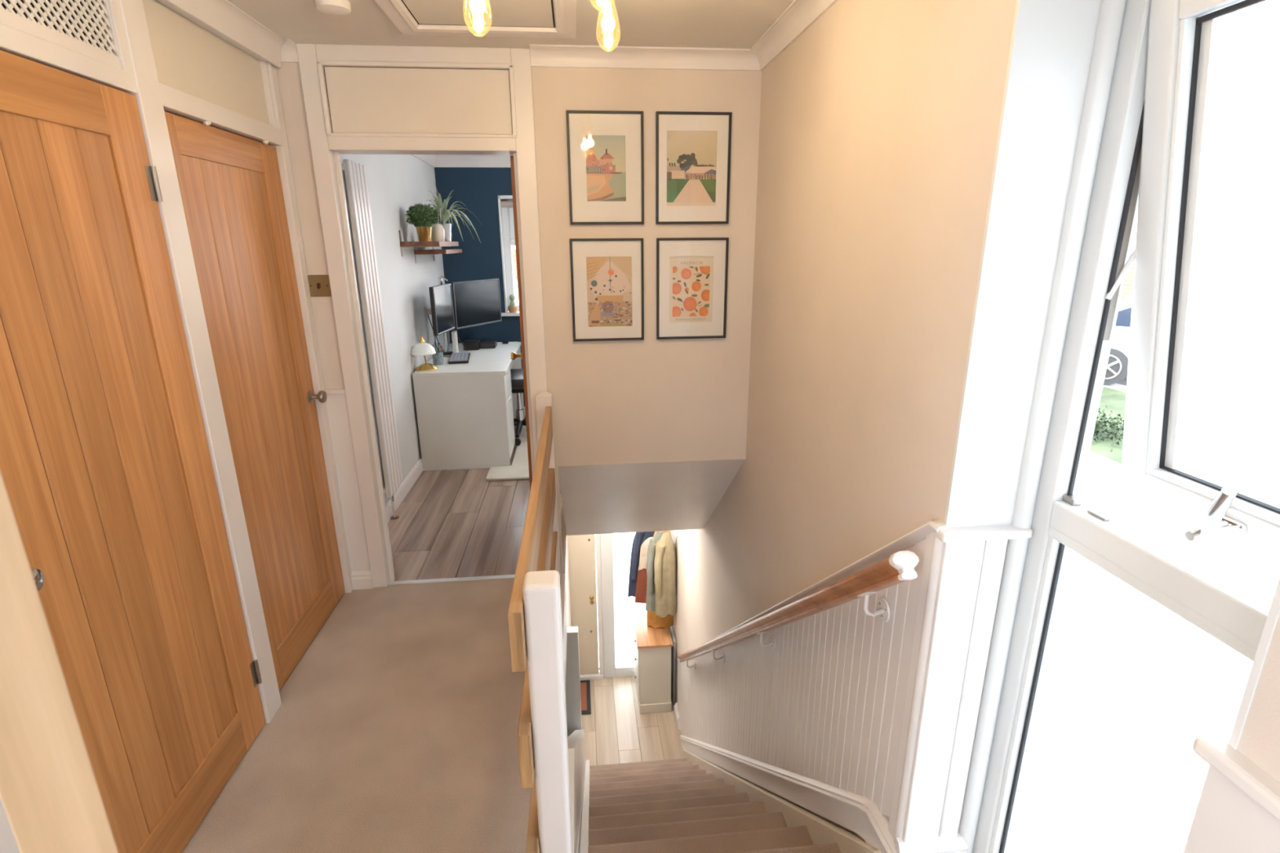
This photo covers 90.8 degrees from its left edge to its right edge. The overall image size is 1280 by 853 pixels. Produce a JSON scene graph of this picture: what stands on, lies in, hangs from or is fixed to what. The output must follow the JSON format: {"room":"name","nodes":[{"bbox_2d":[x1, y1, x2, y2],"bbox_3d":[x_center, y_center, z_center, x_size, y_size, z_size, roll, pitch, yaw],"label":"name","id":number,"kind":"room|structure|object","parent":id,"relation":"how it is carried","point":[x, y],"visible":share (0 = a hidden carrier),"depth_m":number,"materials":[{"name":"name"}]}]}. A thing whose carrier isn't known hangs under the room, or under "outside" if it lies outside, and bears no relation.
{"room":"stair landing","nodes":[
{"label":"stair landing","id":0,"kind":"room"},
{"bbox_2d":[182,415,560,852],"bbox_3d":[0.044,1.010,2.316,2.843,0.012,8.259,-2,16,-5],"label":"floor","id":1,"kind":"structure","parent":0,"point":[395,730],"depth_m":2.24,"materials":[{"name":"beige carpet"}]},
{"bbox_2d":[0,470,118,852],"bbox_3d":[-0.648,0.436,0.704,0.740,1.980,0.041,13,21,39],"label":"door","id":2,"kind":"structure","parent":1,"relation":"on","point":[51,797],"depth_m":0.38,"materials":[{"name":"brown wood"}]},
{"bbox_2d":[388,574,515,585],"bbox_3d":[-0.871,0.769,3.157,0.745,0.018,0.032,-2,16,-5],"label":"trim","id":3,"kind":"structure","parent":1,"relation":"on","point":[505,576],"depth_m":3.14,"materials":[{"name":"silver metal"}]},
{"bbox_2d":[412,342,524,471],"bbox_3d":[-1.358,-0.231,5.286,0.653,0.735,1.420,-2,16,-5],"label":"desk","id":4,"kind":"object","parent":1,"relation":"on","point":[466,412],"visible":0.92,"depth_m":4.62,"materials":[{"name":"white laminate"}]},
{"bbox_2d":[411,336,437,371],"bbox_3d":[-1.574,-0.535,4.580,0.182,0.244,0.180,-2,16,-5],"label":"desk lamp","id":5,"kind":"object","parent":4,"relation":"on","point":[421,348],"visible":0.98,"depth_m":4.54,"materials":[{"name":"gold metal"}]},
{"bbox_2d":[438,275,453,355],"bbox_3d":[-1.568,-0.898,5.116,0.182,0.642,0.582,3,17,12],"label":"monitor stand","id":6,"kind":"object","parent":4,"relation":"on","point":[446,352],"visible":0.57,"depth_m":5.19,"materials":[{"name":"silver plastic"}]},
{"bbox_2d":[428,283,455,335],"bbox_3d":[-1.516,-0.897,4.808,0.059,0.353,0.423,0,16,1],"label":"computer monitor","id":7,"kind":"object","parent":6,"relation":"attached to","point":[441,295],"visible":1,"depth_m":4.75,"materials":[{"name":"black plastic"}]},
{"bbox_2d":[449,278,502,329],"bbox_3d":[-1.377,-1.038,5.296,0.059,0.370,0.596,7,18,24],"label":"computer monitor","id":8,"kind":"object","parent":6,"relation":"attached to","point":[475,302],"visible":0.99,"depth_m":5.26,"materials":[{"name":"black plastic"}]},
{"bbox_2d":[448,351,470,364],"bbox_3d":[-1.432,-0.546,5.009,0.150,0.024,0.400,-4,17,-12],"label":"keyboard","id":9,"kind":"object","parent":4,"relation":"on","point":[455,357],"visible":1,"depth_m":4.93,"materials":[{"name":"black plastic"}]},
{"bbox_2d":[462,339,480,350],"bbox_3d":[-1.462,-0.712,5.492,0.130,0.074,0.140,-2,16,-5],"label":"gadget","id":10,"kind":"object","parent":4,"relation":"on","point":[470,344],"visible":0.94,"depth_m":5.43,"materials":[{"name":"black plastic"}]},
{"bbox_2d":[480,339,497,348],"bbox_3d":[-1.341,-0.729,5.583,0.130,0.054,0.140,-2,16,-5],"label":"gadget","id":11,"kind":"object","parent":4,"relation":"on","point":[492,344],"visible":1,"depth_m":5.52,"materials":[{"name":"black plastic"}]},
{"bbox_2d":[485,426,528,480],"bbox_3d":[-0.377,0.139,5.266,1.590,0.019,1.535,-2,16,-5],"label":"rug","id":12,"kind":"object","parent":1,"relation":"on","point":[519,468],"visible":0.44,"depth_m":4.67,"materials":[{"name":"white fabric"}]},
{"bbox_2d":[510,368,526,445],"bbox_3d":[-0.999,-0.448,5.259,0.589,1.119,0.502,-2,16,-5],"label":"office chair","id":13,"kind":"object","parent":12,"relation":"on","point":[517,375],"visible":0.29,"depth_m":5.25,"materials":[{"name":"black leather"}]},
{"bbox_2d":[507,391,573,852],"bbox_3d":[-0.318,0.676,2.260,0.105,1.265,1.749,-2,16,-7],"label":"balustrade","id":14,"kind":"object","parent":1,"relation":"on","point":[535,609],"visible":1,"depth_m":1.41,"materials":[{"name":"white paint"}]},
{"bbox_2d":[339,153,450,506],"bbox_3d":[-1.688,-0.755,4.383,0.100,2.650,3.172,-2,16,-5],"label":"wall","id":15,"kind":"structure","parent":0,"point":[396,183],"depth_m":4.32,"materials":[{"name":"grey paint"}]},
{"bbox_2d":[341,159,403,498],"bbox_3d":[-1.523,-0.506,3.602,0.063,1.865,0.280,-2,16,-5],"label":"radiator","id":16,"kind":"object","parent":15,"relation":"attached to","point":[355,173],"visible":0.94,"depth_m":3.54,"materials":[{"name":"white metal"}]},
{"bbox_2d":[385,457,422,522],"bbox_3d":[-1.617,0.293,4.641,0.016,0.092,3.072,-2,16,-5],"label":"baseboard","id":17,"kind":"structure","parent":15,"relation":"attached to","point":[402,491],"depth_m":4.20,"materials":[{"name":"white paint"}]},
{"bbox_2d":[411,154,438,167],"bbox_3d":[-1.582,-1.893,4.012,0.120,0.121,3.072,-2,16,-5],"label":"ceiling","id":18,"kind":"structure","parent":15,"relation":"attached to","point":[430,159],"depth_m":5.21,"materials":[{"name":"white paint"}]},
{"bbox_2d":[398,230,458,256],"bbox_3d":[-1.554,-1.366,4.702,0.264,0.174,0.750,-2,16,-5],"label":"wall shelf","id":19,"kind":"object","parent":15,"relation":"attached to","point":[402,244],"visible":0.97,"depth_m":4.35,"materials":[{"name":"brown wood"}]},
{"bbox_2d":[405,203,439,241],"bbox_3d":[-1.526,-1.439,4.436,0.242,0.264,0.242,-2,16,-5],"label":"potted plant","id":20,"kind":"object","parent":19,"relation":"on","point":[423,217],"visible":1,"depth_m":4.39,"materials":[{"name":"green plant"}]},
{"bbox_2d":[415,226,431,241],"bbox_3d":[-1.525,-1.364,4.460,0.114,0.107,0.114,-2,16,-5],"label":"pot","id":21,"kind":"object","parent":19,"relation":"on","point":[424,233],"depth_m":4.43,"materials":[{"name":"gold metal"}]},
{"bbox_2d":[431,219,444,241],"bbox_3d":[-1.488,-1.440,4.625,0.104,0.160,0.104,-2,16,-5],"label":"ceramic jug","id":22,"kind":"object","parent":19,"relation":"on","point":[438,231],"visible":0.77,"depth_m":4.59,"materials":[{"name":"ceramic"}]},
{"bbox_2d":[426,182,480,242],"bbox_3d":[-1.423,-1.633,4.811,0.451,0.452,0.624,-2,16,-5],"label":"spider plant","id":23,"kind":"object","parent":19,"relation":"on","point":[443,213],"visible":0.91,"depth_m":4.74,"materials":[{"name":"green plant"}]},
{"bbox_2d":[413,239,462,262],"bbox_3d":[-1.603,-1.406,5.046,0.234,0.170,0.700,-2,16,-5],"label":"wall shelf","id":24,"kind":"object","parent":15,"relation":"attached to","point":[432,251],"visible":0.97,"depth_m":4.72,"materials":[{"name":"brown wood"}]},
{"bbox_2d":[434,167,524,406],"bbox_3d":[-0.201,-1.251,6.051,3.400,2.650,0.200,-2,16,-5],"label":"wall","id":25,"kind":"structure","parent":0,"point":[478,188],"depth_m":5.67,"materials":[{"name":"blue paint"}]},
{"bbox_2d":[435,154,513,167],"bbox_3d":[-0.194,-2.354,5.564,3.200,0.121,0.120,-2,16,-5],"label":"trim","id":26,"kind":"structure","parent":25,"relation":"attached to","point":[442,160],"depth_m":5.49,"materials":[{"name":"white paint"}]},
{"bbox_2d":[497,195,519,316],"bbox_3d":[-0.203,-1.594,5.888,2.250,1.060,0.200,-2,16,-5],"label":"window","id":27,"kind":"structure","parent":25,"relation":"in","point":[505,214],"depth_m":5.79,"materials":[{"name":"white plastic"}]},
{"bbox_2d":[227,0,794,48],"bbox_3d":[-0.119,-0.873,0.142,2.550,0.100,5.178,-2,16,-5],"label":"ceiling","id":28,"kind":"structure","parent":0,"point":[704,24],"depth_m":2.25,"materials":[{"name":"paint"}]},
{"bbox_2d":[315,0,351,15],"bbox_3d":[-0.982,-1.344,2.021,0.104,0.032,0.104,-2,16,-5],"label":"smoke detector","id":29,"kind":"object","parent":28,"relation":"attached to","point":[333,7],"visible":1,"depth_m":2.00,"materials":[{"name":"white paint"}]},
{"bbox_2d":[374,0,577,38],"bbox_3d":[-0.517,-1.349,1.994,0.636,0.022,0.696,-2,16,-5],"label":"hatch","id":30,"kind":"object","parent":28,"relation":"attached to","point":[510,18],"visible":0.98,"depth_m":2.15,"materials":[{"name":"white paint"}]},
{"bbox_2d":[462,0,620,52],"bbox_3d":[-0.222,-1.053,1.472,0.368,0.296,0.304,-2,16,-5],"label":"ceiling light","id":31,"kind":"object","parent":28,"relation":"attached to","point":[475,3],"visible":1,"depth_m":1.60,"materials":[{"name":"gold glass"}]},
{"bbox_2d":[275,62,761,574],"bbox_3d":[-0.457,-0.315,2.925,2.350,2.700,0.100,-2,16,-5],"label":"wall","id":32,"kind":"structure","parent":0,"point":[649,400],"depth_m":2.81,"materials":[{"name":"beige paint"}]},
{"bbox_2d":[164,0,284,68],"bbox_3d":[-1.131,-0.736,0.025,0.055,0.086,5.078,-2,16,-5],"label":"trim","id":33,"kind":"structure","parent":32,"relation":"attached to","point":[223,16],"depth_m":2.10,"materials":[{"name":"white paint"}]},
{"bbox_2d":[280,39,298,62],"bbox_3d":[-1.364,-1.441,2.417,0.080,0.063,0.070,-2,16,-5],"label":"trim","id":34,"kind":"structure","parent":32,"relation":"attached to","point":[288,48],"depth_m":2.43,"materials":[{"name":"white paint"}]},
{"bbox_2d":[307,275,331,296],"bbox_3d":[-1.369,-0.600,2.688,0.092,0.090,0.016,-2,16,-5],"label":"light switch","id":35,"kind":"object","parent":32,"relation":"attached to","point":[319,285],"visible":1,"depth_m":2.69,"materials":[{"name":"gold metal"}]},
{"bbox_2d":[325,393,370,572],"bbox_3d":[-1.360,0.315,2.957,0.096,0.985,0.010,-2,16,-5],"label":"trim","id":36,"kind":"structure","parent":32,"relation":"attached to","point":[336,404],"depth_m":2.94,"materials":[{"name":"white paint"}]},
{"bbox_2d":[351,570,373,590],"bbox_3d":[-1.356,0.747,3.075,0.096,0.090,0.026,-2,16,-5],"label":"baseboard","id":37,"kind":"structure","parent":32,"relation":"attached to","point":[360,580],"depth_m":3.06,"materials":[{"name":"white paint"}]},
{"bbox_2d":[316,59,517,137],"bbox_3d":[-0.880,-1.307,2.528,0.753,0.273,0.026,-2,16,-5],"label":"trim","id":38,"kind":"structure","parent":32,"relation":"attached to","point":[321,63],"depth_m":2.51,"materials":[{"name":"white paint"}]},
{"bbox_2d":[324,66,512,133],"bbox_3d":[-0.882,-1.310,2.543,0.712,0.237,0.016,-2,16,-5],"label":"panel","id":39,"kind":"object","parent":32,"relation":"attached to","point":[362,100],"depth_m":2.53,"materials":[{"name":"beige paint"}]},
{"bbox_2d":[296,43,547,587],"bbox_3d":[-0.879,-0.376,2.860,0.893,2.360,0.128,-2,16,-5],"label":"trim","id":40,"kind":"structure","parent":32,"relation":"attached to","point":[323,147],"depth_m":2.63,"materials":[{"name":"white paint"}]},
{"bbox_2d":[510,155,532,491],"bbox_3d":[-0.622,-0.324,3.348,0.128,1.972,0.742,-3,16,-10],"label":"door","id":41,"kind":"structure","parent":32,"relation":"in","point":[513,356],"depth_m":2.94,"materials":[{"name":"brown wood"}]},
{"bbox_2d":[565,110,644,224],"bbox_3d":[-0.144,-1.091,2.670,0.319,0.447,0.017,-2,16,-5],"label":"framed picture","id":42,"kind":"object","parent":32,"relation":"attached to","point":[602,191],"visible":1,"depth_m":2.67},
{"bbox_2d":[585,135,626,200],"bbox_3d":[-0.144,-1.093,2.673,0.167,0.260,0.001,-2,16,-5],"label":"print","id":43,"kind":"object","parent":42,"relation":"attached to","point":[605,155],"depth_m":2.67},
{"bbox_2d":[569,238,644,341],"bbox_3d":[-0.144,-0.606,2.811,0.321,0.446,0.017,-2,16,-5],"label":"framed picture","id":44,"kind":"object","parent":32,"relation":"attached to","point":[606,274],"visible":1,"depth_m":2.81},
{"bbox_2d":[586,256,632,326],"bbox_3d":[-0.136,-0.601,2.816,0.200,0.305,0.002,-2,16,-5],"label":"print","id":45,"kind":"object","parent":44,"relation":"attached to","point":[609,279],"depth_m":2.82},
{"bbox_2d":[528,44,761,71],"bbox_3d":[0.038,-1.489,2.547,0.952,0.063,0.070,-2,16,-5],"label":"trim","id":46,"kind":"structure","parent":32,"relation":"attached to","point":[541,55],"depth_m":2.55,"materials":[{"name":"white paint"}]},
{"bbox_2d":[656,237,728,339],"bbox_3d":[0.234,-0.619,2.845,0.321,0.445,0.017,-2,16,-5],"label":"framed picture","id":47,"kind":"object","parent":32,"relation":"attached to","point":[687,287],"visible":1,"depth_m":2.84},
{"bbox_2d":[669,256,713,322],"bbox_3d":[0.231,-0.618,2.849,0.197,0.291,0.001,-2,16,-5],"label":"print","id":48,"kind":"object","parent":47,"relation":"attached to","point":[691,277],"depth_m":2.85,"materials":[{"name":"multicoloured"}]},
{"bbox_2d":[655,111,732,224],"bbox_3d":[0.228,-1.103,2.705,0.321,0.447,0.017,-2,16,-5],"label":"framed picture","id":49,"kind":"object","parent":32,"relation":"attached to","point":[686,147],"visible":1,"depth_m":2.70},
{"bbox_2d":[666,130,716,205],"bbox_3d":[0.221,-1.105,2.707,0.215,0.300,0.001,-2,16,-5],"label":"print","id":50,"kind":"object","parent":49,"relation":"attached to","point":[691,154],"depth_m":2.71},
{"bbox_2d":[560,493,566,573],"bbox_3d":[-0.064,0.389,4.907,3.450,0.236,3.422,-2,16,-5],"label":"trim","id":51,"kind":"structure","parent":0,"point":[563,527],"depth_m":3.80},
{"bbox_2d":[564,535,571,626],"bbox_3d":[-1.180,2.007,3.913,1.435,2.400,4.600,-2,16,-5],"label":"wall","id":52,"kind":"structure","parent":0,"point":[566,570],"depth_m":5.48,"materials":[{"name":"beige paint"}]},
{"bbox_2d":[565,626,582,737],"bbox_3d":[-0.599,2.213,4.910,0.281,1.440,0.078,-2,16,-5],"label":"radiator","id":53,"kind":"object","parent":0,"point":[573,699],"depth_m":4.81,"materials":[{"name":"white metal"}]},
{"bbox_2d":[567,729,585,852],"bbox_3d":[-0.334,2.071,3.348,0.066,2.580,2.840,-2,16,-5],"label":"wall","id":54,"kind":"structure","parent":0,"point":[576,752],"depth_m":2.34,"materials":[{"name":"white paint"}]},
{"bbox_2d":[560,573,567,691],"bbox_3d":[-0.307,1.094,2.441,0.020,0.262,1.636,-2,16,-5],"label":"trim","id":55,"kind":"structure","parent":54,"relation":"attached to","point":[563,595],"depth_m":2.94,"materials":[{"name":"white paint"}]},
{"bbox_2d":[579,760,590,852],"bbox_3d":[-0.290,2.050,3.420,0.032,2.579,3.060,-2,16,-5],"label":"trim","id":56,"kind":"structure","parent":54,"relation":"attached to","point":[584,843],"depth_m":2.89,"materials":[{"name":"white paint"}]},
{"bbox_2d":[595,532,647,667],"bbox_3d":[12.510,-3.116,26.534,110.000,0.220,130.000,-2,16,-5],"label":"ground","id":57,"kind":"structure","parent":0,"point":[624,606],"depth_m":8.00,"materials":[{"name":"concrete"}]},
{"bbox_2d":[511,248,519,304],"bbox_3d":[-3.137,-4.292,21.440,16.400,5.150,7.620,-2,16,-5],"label":"house","id":58,"kind":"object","parent":57,"relation":"on","point":[513,251],"visible":0.02,"depth_m":17.97,"materials":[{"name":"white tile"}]},
{"bbox_2d":[1102,382,1279,433],"bbox_3d":[6.186,-4.673,28.050,0.400,2.058,65.000,-2,16,-5],"label":"kerb","id":59,"kind":"object","parent":57,"relation":"on","point":[1206,410],"depth_m":8.77,"materials":[{"name":"concrete"}]},
{"bbox_2d":[1120,253,1279,306],"bbox_3d":[15.639,-3.756,19.548,8.400,4.900,6.620,13,21,38],"label":"house","id":60,"kind":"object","parent":57,"relation":"on","point":[1231,276],"visible":0.02,"depth_m":17.23,"materials":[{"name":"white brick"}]},
{"bbox_2d":[581,667,682,765],"bbox_3d":[-0.590,3.236,4.329,2.600,0.200,4.600,-2,16,-5],"label":"floor","id":61,"kind":"structure","parent":0,"point":[650,727],"depth_m":5.69,"materials":[{"name":"laminate"}]},
{"bbox_2d":[580,680,591,715],"bbox_3d":[-0.557,2.611,6.092,0.158,0.014,0.474,-2,16,-5],"label":"doormat","id":62,"kind":"object","parent":61,"relation":"on","point":[585,684],"visible":0.56,"depth_m":6.08,"materials":[{"name":"fabric"}]},
{"bbox_2d":[632,613,672,714],"bbox_3d":[0.111,2.250,6.021,0.328,0.738,0.527,-2,16,-5],"label":"base cabinet","id":63,"kind":"object","parent":61,"relation":"on","point":[652,646],"visible":0.94,"depth_m":5.80,"materials":[{"name":"white paint"}]},
{"bbox_2d":[632,613,672,648],"bbox_3d":[0.112,1.907,5.922,0.322,0.023,0.527,-2,16,-5],"label":"countertop","id":64,"kind":"structure","parent":63,"relation":"on","point":[646,637],"depth_m":5.82,"materials":[{"name":"brown wood"}]},
{"bbox_2d":[587,758,841,852],"bbox_3d":[0.123,2.053,3.363,0.833,2.600,2.969,-2,16,-5],"label":"staircase","id":65,"kind":"structure","parent":61,"relation":"on","point":[669,806],"depth_m":2.76,"materials":[{"name":"beige carpet"}]},
{"bbox_2d":[557,458,745,535],"bbox_3d":[0.019,0.371,3.708,0.945,0.960,1.121,-2,16,-5],"label":"ceiling","id":66,"kind":"structure","parent":0,"point":[640,497],"depth_m":3.52,"materials":[{"name":"paint"}]},
{"bbox_2d":[670,0,1279,838],"bbox_3d":[0.792,1.230,2.216,0.300,5.210,7.800,-2,16,-5],"label":"wall","id":67,"kind":"structure","parent":0,"point":[879,122],"depth_m":1.80,"materials":[{"name":"beige paint"}]},
{"bbox_2d":[669,626,675,705],"bbox_3d":[0.301,2.247,6.096,0.028,0.700,0.450,-2,16,-5],"label":"trim","id":68,"kind":"structure","parent":67,"relation":"attached to","point":[673,636],"depth_m":5.91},
{"bbox_2d":[674,529,678,536],"bbox_3d":[0.276,0.848,5.662,0.064,0.090,0.460,-2,16,-5],"label":"coat rack","id":69,"kind":"object","parent":67,"relation":"attached to","point":[676,531],"visible":0.13,"depth_m":5.45,"materials":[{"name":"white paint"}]},
{"bbox_2d":[627,531,654,596],"bbox_3d":[0.040,1.242,5.945,0.326,0.802,0.148,-2,16,-5],"label":"coat","id":70,"kind":"object","parent":69,"relation":"hanging from","point":[639,538],"visible":0.43,"depth_m":5.88,"materials":[{"name":"fabric"}]},
{"bbox_2d":[645,531,664,612],"bbox_3d":[0.179,1.310,5.688,0.264,0.792,0.140,-2,16,-5],"label":"coat","id":71,"kind":"object","parent":69,"relation":"hanging from","point":[651,588],"visible":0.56,"depth_m":5.63,"materials":[{"name":"fabric"}]},
{"bbox_2d":[647,530,673,628],"bbox_3d":[0.186,1.388,5.802,0.248,1.045,0.083,-2,16,-5],"label":"coat","id":72,"kind":"object","parent":69,"relation":"hanging from","point":[655,621],"visible":0.12,"depth_m":5.90,"materials":[{"name":"fabric"}]},
{"bbox_2d":[653,532,676,617],"bbox_3d":[0.229,1.311,5.576,0.200,0.812,0.145,-2,16,-5],"label":"coat","id":73,"kind":"object","parent":69,"relation":"hanging from","point":[664,562],"visible":1,"depth_m":5.54,"materials":[{"name":"fabric"}]},
{"bbox_2d":[682,747,880,852],"bbox_3d":[0.517,1.998,3.514,0.034,2.615,3.090,-2,16,-5],"label":"trim","id":74,"kind":"structure","parent":67,"relation":"attached to","point":[821,831],"depth_m":2.42,"materials":[{"name":"paint"}]},
{"bbox_2d":[674,702,896,852],"bbox_3d":[0.504,1.963,3.795,0.033,2.855,3.670,-2,16,-5],"label":"baseboard","id":75,"kind":"structure","parent":67,"relation":"attached to","point":[856,813],"depth_m":2.26,"materials":[{"name":"white paint"}]},
{"bbox_2d":[750,0,837,71],"bbox_3d":[0.723,-0.811,0.194,0.070,0.063,5.078,-2,16,-5],"label":"trim","id":76,"kind":"structure","parent":67,"relation":"attached to","point":[799,15],"depth_m":2.21,"materials":[{"name":"white paint"}]},
{"bbox_2d":[676,519,948,844],"bbox_3d":[0.514,1.454,3.610,0.042,3.606,3.585,-2,16,-5],"label":"panelling","id":77,"kind":"object","parent":67,"relation":"attached to","point":[836,703],"visible":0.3,"depth_m":2.03,"materials":[{"name":"white paint"}]},
{"bbox_2d":[677,551,919,670],"bbox_3d":[0.485,1.075,3.219,0.098,2.505,3.056,-2,16,-5],"label":"handrail","id":78,"kind":"object","parent":77,"relation":"attached to","point":[898,568],"visible":1,"depth_m":1.83,"materials":[{"name":"brown wood"}]},
{"bbox_2d":[894,831,968,852],"bbox_3d":[0.763,1.135,1.657,0.185,0.125,0.033,-2,16,-5],"label":"baseboard reveal","id":79,"kind":"structure","parent":67,"relation":"attached to","point":[955,844],"depth_m":1.64,"materials":[{"name":"white paint"}]},
{"bbox_2d":[902,524,1032,843],"bbox_3d":[0.767,0.696,1.533,0.209,0.978,0.035,-2,16,-5],"label":"panelling","id":80,"kind":"object","parent":67,"relation":"attached to","point":[972,560],"visible":0.93,"depth_m":1.50,"materials":[{"name":"white paint"}]},
{"bbox_2d":[944,0,1101,528],"bbox_3d":[0.771,-0.334,1.254,0.192,1.170,0.010,-2,16,-5],"label":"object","id":81,"kind":"structure","parent":67,"relation":"attached to","point":[1052,41],"depth_m":1.24,"materials":[{"name":"white plastic"}]},
{"bbox_2d":[958,0,1126,852],"bbox_3d":[0.853,0.151,1.393,0.040,2.180,0.040,-2,16,-5],"label":"trim","id":82,"kind":"structure","parent":67,"relation":"attached to","point":[1111,14],"depth_m":1.31,"materials":[{"name":"white plastic"}]},
{"bbox_2d":[972,0,1279,852],"bbox_3d":[0.997,0.234,1.106,0.200,2.140,0.637,-2,16,-5],"label":"window","id":83,"kind":"structure","parent":67,"relation":"in","point":[1090,753],"depth_m":1.21,"materials":[{"name":"white plastic"}]},
{"bbox_2d":[1182,734,1279,852],"bbox_3d":[0.785,1.012,0.477,0.040,0.998,0.997,-2,16,-5],"label":"panelling","id":84,"kind":"object","parent":67,"relation":"attached to","point":[1237,811],"visible":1,"depth_m":0.78,"materials":[{"name":"white paint"}]},
{"bbox_2d":[1228,577,1279,749],"bbox_3d":[0.838,0.325,0.779,0.192,2.170,0.009,-2,16,-5],"label":"trim","id":85,"kind":"structure","parent":67,"relation":"attached to","point":[1274,611],"depth_m":0.76,"materials":[{"name":"white plastic"}]},
{"bbox_2d":[1089,386,1279,508],"bbox_3d":[4.843,-4.627,27.925,2.300,2.060,65.000,-2,16,-5],"label":"lawn","id":86,"kind":"structure","parent":0,"point":[1244,459],"depth_m":7.81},
{"bbox_2d":[1092,404,1178,452],"bbox_3d":[6.425,-0.035,8.878,1.336,0.472,1.732,-6,17,-19],"label":"shrub","id":87,"kind":"object","parent":86,"relation":"on","point":[1099,425],"visible":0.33,"depth_m":8.73,"materials":[{"name":"green plant"}]},
{"bbox_2d":[1115,374,1279,425],"bbox_3d":[12.804,-4.902,28.662,12.900,2.060,65.000,-2,16,-5],"label":"street","id":88,"kind":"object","parent":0,"point":[1260,401],"depth_m":9.81,"materials":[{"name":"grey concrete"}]},
{"bbox_2d":[1103,295,1279,385],"bbox_3d":[9.333,-1.337,10.240,4.291,1.419,1.814,13,21,38],"label":"car","id":89,"kind":"object","parent":88,"relation":"on","point":[1227,338],"visible":0.48,"depth_m":9.56,"materials":[{"name":"white paint"}]},
{"bbox_3d":[-0.814,1.384,6.050,2.600,2.400,0.120,-2,16,-5],"label":"wall","id":90,"kind":"structure","parent":0,"visible":0},
{"bbox_2d":[567,533,604,680],"bbox_3d":[-0.871,1.531,6.050,0.995,2.122,0.090,-2,16,-5],"label":"door","id":91,"kind":"structure","parent":90,"relation":"in","point":[583,564],"depth_m":6.11,"materials":[{"name":"white paint"}]},
{"bbox_2d":[600,533,635,678],"bbox_3d":[-0.050,1.502,6.126,0.654,2.120,0.070,-2,16,-5],"label":"window","id":92,"kind":"structure","parent":90,"relation":"in","point":[611,669],"depth_m":6.16,"materials":[{"name":"white plastic"}]},
{"bbox_2d":[635,537,653,603],"bbox_3d":[0.085,1.335,5.872,0.277,0.660,0.071,-2,16,-5],"label":"jacket","id":93,"kind":"object","parent":90,"relation":"hanging from","point":[642,580],"visible":0.34,"depth_m":5.86,"materials":[{"name":"fabric"}]},
{"bbox_3d":[-1.360,0.428,0.391,0.235,2.700,5.178,-2,16,-5],"label":"wall","id":94,"kind":"structure","parent":0,"visible":0},
{"bbox_2d":[1,0,104,47],"bbox_3d":[-1.325,-0.955,1.209,0.012,0.320,0.820,-2,16,-5],"label":"vent grille","id":95,"kind":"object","parent":94,"relation":"attached to","point":[7,1],"depth_m":1.47,"materials":[{"name":"white metal"}]},
{"bbox_2d":[0,0,121,69],"bbox_3d":[-1.294,-0.958,1.204,0.012,0.318,0.771,-2,16,-5],"label":"vent panel","id":96,"kind":"object","parent":94,"relation":"attached to","point":[18,20],"visible":1,"depth_m":1.45,"materials":[{"name":"white paint"}]},
{"bbox_2d":[0,22,137,93],"bbox_3d":[-1.322,-0.784,1.258,0.085,0.047,0.817,-2,16,-5],"label":"trim","id":97,"kind":"structure","parent":94,"relation":"attached to","point":[14,41],"depth_m":1.42,"materials":[{"name":"white paint"}]},
{"bbox_2d":[94,0,133,74],"bbox_3d":[-1.303,-0.956,1.210,0.045,0.320,0.817,-2,16,-5],"label":"trim","id":98,"kind":"structure","parent":94,"relation":"attached to","point":[114,9],"depth_m":1.60,"materials":[{"name":"white paint"}]},
{"bbox_2d":[0,49,266,852],"bbox_3d":[-1.261,0.194,1.551,0.102,1.985,0.812,-2,16,-5],"label":"door","id":99,"kind":"structure","parent":94,"relation":"in","point":[106,468],"depth_m":1.54,"materials":[{"name":"brown wood"}]},
{"bbox_2d":[0,0,352,852],"bbox_3d":[-1.349,-0.076,1.841,0.090,2.360,1.926,-2,16,-5],"label":"trim","id":100,"kind":"structure","parent":94,"relation":"attached to","point":[148,96],"depth_m":1.97,"materials":[{"name":"white paint"}]},
{"bbox_2d":[142,0,269,124],"bbox_3d":[-1.427,-1.174,2.063,0.050,0.255,0.774,-2,16,-5],"label":"panel","id":101,"kind":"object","parent":94,"relation":"attached to","point":[189,58],"depth_m":2.02,"materials":[{"name":"beige paint"}]},
{"bbox_2d":[155,0,276,127],"bbox_3d":[-1.408,-1.207,2.056,0.060,0.308,0.774,-2,16,-5],"label":"trim","id":102,"kind":"structure","parent":94,"relation":"attached to","point":[264,72],"depth_m":2.39,"materials":[{"name":"white paint"}]},
{"bbox_2d":[158,81,282,145],"bbox_3d":[-1.411,-1.029,2.107,0.080,0.062,0.774,-2,16,-5],"label":"trim","id":103,"kind":"structure","parent":94,"relation":"attached to","point":[175,101],"depth_m":2.03,"materials":[{"name":"white paint"}]},
{"bbox_2d":[164,111,345,691],"bbox_3d":[-1.372,-0.050,2.384,0.102,1.991,0.785,-2,16,-5],"label":"door","id":104,"kind":"structure","parent":94,"relation":"in","point":[230,184],"depth_m":2.34,"materials":[{"name":"brown wood"}]},
{"label":"outside","id":105,"kind":"structure","parent":0,"visible":0},
{"bbox_2d":[1080,451,1279,781],"bbox_3d":[2.256,0.929,2.567,2.660,0.210,5.950,-2,16,-5],"label":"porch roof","id":106,"kind":"structure","parent":105,"point":[1203,680],"depth_m":2.58,"materials":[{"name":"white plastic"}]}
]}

